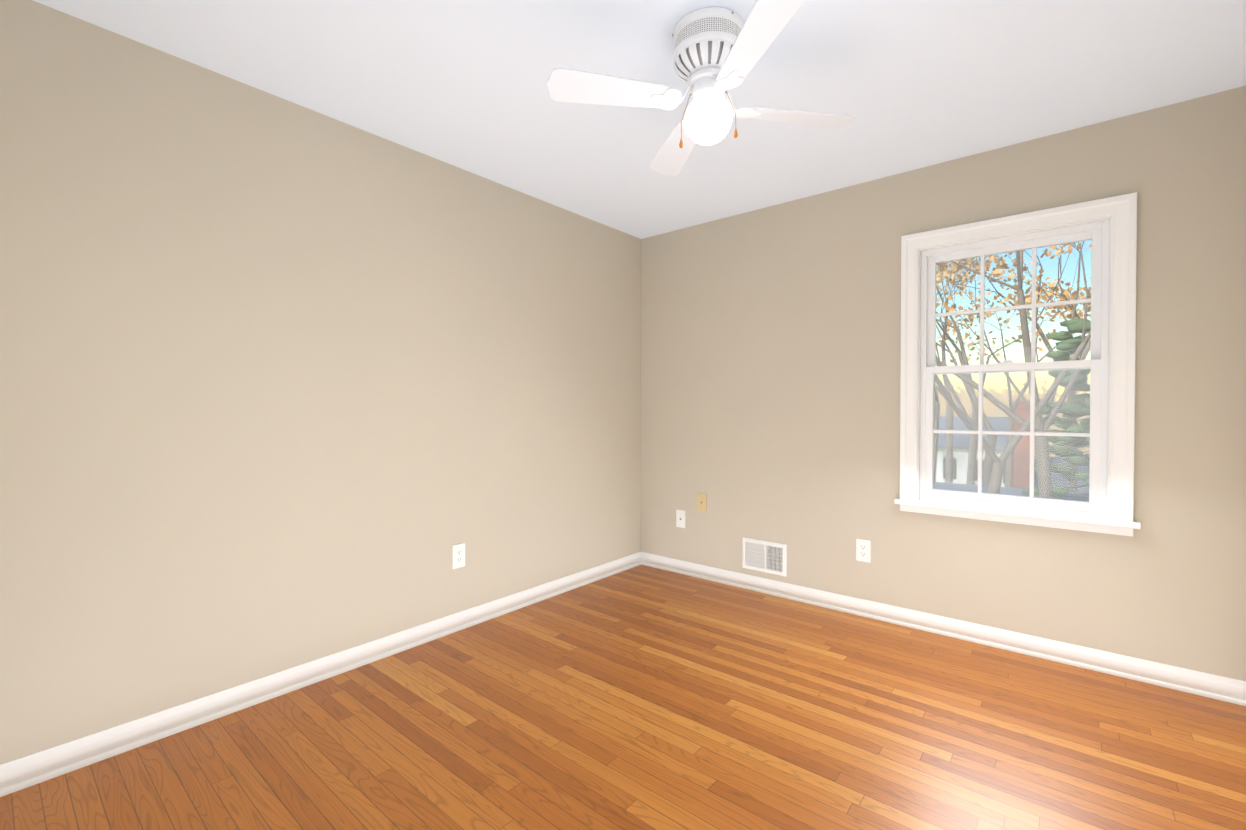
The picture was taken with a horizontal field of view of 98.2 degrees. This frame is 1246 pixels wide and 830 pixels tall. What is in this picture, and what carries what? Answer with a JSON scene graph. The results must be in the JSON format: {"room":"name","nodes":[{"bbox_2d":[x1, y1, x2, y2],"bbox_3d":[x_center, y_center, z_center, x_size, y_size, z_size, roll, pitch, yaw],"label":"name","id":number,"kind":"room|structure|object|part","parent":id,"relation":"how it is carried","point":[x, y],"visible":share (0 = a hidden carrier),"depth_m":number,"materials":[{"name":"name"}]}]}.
{"room":"empty bedroom","nodes":[
{"label":"empty bedroom","id":0,"kind":"room"},
{"bbox_2d":[0,0,640,763],"bbox_3d":[-1.071,-0.084,2.756,0.180,2.440,3.910,1,1,40],"label":"wall","id":1,"kind":"structure","parent":0,"point":[284,384],"depth_m":2.14,"materials":[{"name":"beige paint"}]},
{"bbox_2d":[0,552,639,796],"bbox_3d":[-0.991,1.093,2.704,0.028,0.089,3.550,1,1,40],"label":"baseboard","id":2,"kind":"structure","parent":1,"relation":"attached to","point":[32,765],"depth_m":2.14,"materials":[{"name":"white paint"}]},
{"bbox_2d":[452,543,464,568],"bbox_3d":[-0.870,0.748,2.861,0.006,0.125,0.077,1,1,40],"label":"outlet","id":3,"kind":"object","parent":1,"relation":"attached to","point":[455,564],"depth_m":2.85,"materials":[{"name":"white plastic"}]},
{"bbox_3d":[-0.869,0.748,2.860,0.002,0.066,0.034,1,1,40],"label":"electrical outlet receptacles on the left wall","id":4,"kind":"part","parent":3,"relation":"part of","materials":[{"name":"white plastic"}]},
{"bbox_2d":[0,565,1245,829],"bbox_3d":[0.178,1.209,1.732,3.430,0.120,3.910,1,1,40],"label":"floor","id":5,"kind":"structure","parent":0,"point":[642,697],"depth_m":1.90,"materials":[{"name":"brown wood"}]},
{"bbox_2d":[33,0,1245,238],"bbox_3d":[0.178,-1.366,1.700,3.430,0.150,3.910,1,1,40],"label":"ceiling","id":6,"kind":"structure","parent":0,"point":[907,84],"depth_m":2.06,"materials":[{"name":"white paint"}]},
{"bbox_2d":[546,0,855,175],"bbox_3d":[0.289,-1.102,1.823,0.823,0.380,0.823,0,1,32],"label":"fan","id":7,"kind":"object","parent":6,"relation":"hanging from","point":[718,53],"visible":1,"depth_m":1.75,"materials":[{"name":"white plastic"}]},
{"bbox_3d":[0.289,-1.163,1.823,0.230,0.062,0.230,1,1,40],"label":"lamp shade","id":8,"kind":"part","parent":7,"relation":"part of","materials":[{"name":"white ceramic"}]},
{"bbox_3d":[0.289,-0.994,1.825,0.157,0.146,0.157,1,1,40],"label":"globe","id":9,"kind":"part","parent":7,"relation":"part of"},
{"bbox_2d":[641,86,1245,680],"bbox_3d":[1.372,-0.089,3.149,3.070,2.440,0.180,1,1,40],"label":"wall","id":10,"kind":"structure","parent":0,"point":[769,372],"depth_m":2.83,"materials":[{"name":"beige paint"}]},
{"bbox_2d":[676,510,684,527],"bbox_3d":[0.411,0.739,3.838,0.077,0.125,0.006,1,1,40],"label":"phone jack","id":11,"kind":"object","parent":10,"relation":"attached to","point":[680,518],"visible":1,"depth_m":3.84,"materials":[{"name":"white plastic"}]},
{"bbox_2d":[697,493,706,511],"bbox_3d":[0.540,0.604,3.723,0.077,0.125,0.015,1,1,40],"label":"cable jack","id":12,"kind":"object","parent":10,"relation":"attached to","point":[701,501],"visible":1,"depth_m":3.72,"materials":[{"name":"beige plastic"}]},
{"bbox_2d":[742,537,786,576],"bbox_3d":[0.893,0.901,3.431,0.300,0.200,0.017,1,1,40],"label":"air vent","id":13,"kind":"object","parent":10,"relation":"in","point":[765,556],"visible":1,"depth_m":3.43,"materials":[{"name":"white metal"}]},
{"bbox_2d":[856,539,870,562],"bbox_3d":[1.359,0.767,3.049,0.077,0.125,0.006,1,1,40],"label":"outlet","id":14,"kind":"object","parent":10,"relation":"attached to","point":[867,543],"depth_m":3.05,"materials":[{"name":"white plastic"}]},
{"bbox_3d":[1.358,0.767,3.048,0.034,0.067,0.002,1,1,40],"label":"electrical outlets on the window wall","id":15,"kind":"part","parent":14,"relation":"part of","materials":[{"name":"white plastic"}]},
{"bbox_2d":[640,551,1245,705],"bbox_3d":[1.301,1.088,3.087,3.000,0.089,0.026,1,1,40],"label":"baseboard","id":16,"kind":"structure","parent":10,"relation":"attached to","point":[1230,690],"depth_m":2.66,"materials":[{"name":"white paint"}]},
{"bbox_2d":[894,498,1140,528],"bbox_3d":[1.858,0.470,2.631,0.958,0.025,0.094,1,1,40],"label":"window sill","id":17,"kind":"structure","parent":10,"relation":"attached to","point":[1093,520],"depth_m":2.56,"materials":[{"name":"white paint"}]},
{"bbox_2d":[900,192,1136,536],"bbox_3d":[1.915,-0.217,2.691,0.918,1.479,0.227,1,1,40],"label":"window","id":18,"kind":"structure","parent":10,"relation":"in","point":[1121,210],"depth_m":2.57,"materials":[{"name":"white paint"}]},
{"bbox_2d":[941,360,1077,507],"bbox_3d":[1.892,0.079,2.667,0.550,0.697,0.038,1,1,40],"label":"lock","id":19,"kind":"object","parent":18,"relation":"attached to","point":[1007,361],"visible":0.94,"depth_m":2.65,"materials":[{"name":"white plastic"}]},
{"bbox_2d":[933,369,1089,501],"bbox_3d":[1.932,0.097,2.715,0.710,0.690,0.001,1,1,40],"label":"screen","id":20,"kind":"object","parent":18,"relation":"attached to","point":[1008,391],"depth_m":2.69,"materials":[{"name":"grey metal"}]},
{"bbox_3d":[1.895,0.089,2.671,0.638,0.623,0.004,1,1,40],"label":"sash glass","id":21,"kind":"part","parent":18,"relation":"part of","materials":[{"name":"clear glass"}]},
{"bbox_3d":[1.895,0.094,2.671,0.710,0.697,0.031,1,1,40],"label":"window sash","id":22,"kind":"part","parent":18,"relation":"part of","materials":[{"name":"white wood"}]},
{"bbox_3d":[1.918,-0.531,2.690,0.638,0.569,0.004,1,1,40],"label":"sash glass","id":23,"kind":"part","parent":18,"relation":"part of","materials":[{"name":"clear glass"}]},
{"bbox_3d":[1.918,-0.531,2.690,0.706,0.633,0.031,1,1,40],"label":"window sash","id":24,"kind":"part","parent":18,"relation":"part of","materials":[{"name":"white wood"}]},
{"bbox_3d":[1.854,0.503,2.626,0.918,0.040,0.018,1,1,40],"label":"window apron","id":25,"kind":"part","parent":18,"relation":"part of","materials":[{"name":"white wood"}]},
{"label":"outside","id":26,"kind":"structure","parent":0,"visible":0},
{"label":"lawn","id":27,"kind":"structure","parent":26,"visible":0},
{"bbox_2d":[938,383,1066,404],"bbox_3d":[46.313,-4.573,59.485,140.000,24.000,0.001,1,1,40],"label":"woods","id":28,"kind":"object","parent":27,"relation":"on","point":[997,396],"depth_m":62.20,"materials":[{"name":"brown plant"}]},
{"bbox_2d":[933,241,1090,498],"bbox_3d":[12.504,-0.963,20.153,10.264,17.787,27.117,1,1,36],"label":"branches","id":29,"kind":"object","parent":27,"relation":"on","point":[1025,337],"depth_m":15.98,"materials":[{"name":"brown plant"}]},
{"bbox_2d":[936,242,1091,362],"bbox_3d":[12.482,-6.351,19.942,14.936,9.108,31.065,1,1,40],"label":"leaves","id":30,"kind":"object","parent":29,"relation":"attached to","point":[998,272],"depth_m":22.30,"materials":[{"name":"plant"}]},
{"bbox_2d":[934,281,1090,456],"bbox_3d":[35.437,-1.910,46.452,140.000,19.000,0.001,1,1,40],"label":"woods","id":31,"kind":"object","parent":27,"relation":"on","point":[987,406],"depth_m":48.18,"materials":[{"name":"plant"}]},
{"bbox_2d":[936,448,1088,492],"bbox_3d":[17.325,5.061,24.857,10.100,5.600,34.500,1,1,40],"label":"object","id":32,"kind":"structure","parent":27,"relation":"on","point":[959,458],"depth_m":34.57,"materials":[{"name":"white"}]},
{"bbox_2d":[943,458,945,477],"bbox_3d":[20.938,3.452,35.115,0.118,1.242,0.040,1,1,40],"label":"shutters","id":33,"kind":"object","parent":32,"relation":"attached to","point":[944,463],"depth_m":35.10,"materials":[{"name":"grey"}]},
{"bbox_2d":[953,458,955,478],"bbox_3d":[21.370,3.451,34.756,0.119,1.291,0.040,1,1,40],"label":"shutters","id":34,"kind":"object","parent":32,"relation":"attached to","point":[954,462],"depth_m":34.74,"materials":[{"name":"grey"}]},
{"bbox_2d":[938,416,1007,449],"bbox_3d":[24.085,1.108,37.072,5.400,2.000,7.600,1,1,40],"label":"shingles","id":35,"kind":"object","parent":32,"relation":"on","point":[957,438],"depth_m":35.39,"materials":[{"name":"grey"}]},
{"bbox_2d":[975,459,983,479],"bbox_3d":[22.407,3.437,33.892,0.420,1.266,0.040,1,1,40],"label":"shutters","id":36,"kind":"object","parent":32,"relation":"attached to","point":[976,470],"depth_m":33.95,"materials":[{"name":"grey"}]},
{"bbox_2d":[1003,461,1005,482],"bbox_3d":[23.397,3.494,33.069,0.107,1.296,0.040,1,1,40],"label":"shutters","id":37,"kind":"object","parent":32,"relation":"attached to","point":[1004,472],"depth_m":33.05,"materials":[{"name":"grey"}]},
{"bbox_2d":[933,482,1088,500],"bbox_3d":[9.655,2.571,13.970,8.600,1.450,8.600,1,1,40],"label":"shingles","id":38,"kind":"object","parent":32,"relation":"on","point":[940,486],"depth_m":13.77,"materials":[{"name":"grey"}]},
{"bbox_2d":[1034,456,1088,491],"bbox_3d":[27.416,3.495,34.069,4.800,1.700,6.000,1,1,40],"label":"shingles","id":39,"kind":"object","parent":32,"relation":"on","point":[1059,459],"depth_m":32.52,"materials":[{"name":"grey"}]},
{"bbox_2d":[1012,401,1029,488],"bbox_3d":[23.947,3.466,32.402,0.900,8.600,0.600,1,1,40],"label":"chimney","id":40,"kind":"object","parent":27,"relation":"on","point":[1020,452],"depth_m":32.13,"materials":[{"name":"brick"}]},
{"bbox_2d":[1051,331,1089,488],"bbox_3d":[10.677,2.522,11.890,4.512,11.000,4.540,1,1,40],"label":"pine trunk","id":41,"kind":"object","parent":27,"relation":"on","point":[1086,424],"depth_m":12.10,"materials":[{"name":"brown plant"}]},
{"bbox_2d":[1022,318,1090,498],"bbox_3d":[10.697,1.821,11.873,5.287,8.094,5.428,1,1,40],"label":"pine needles","id":42,"kind":"object","parent":41,"relation":"attached to","point":[1067,345],"depth_m":12.10,"materials":[{"name":"green plant"}]}
]}

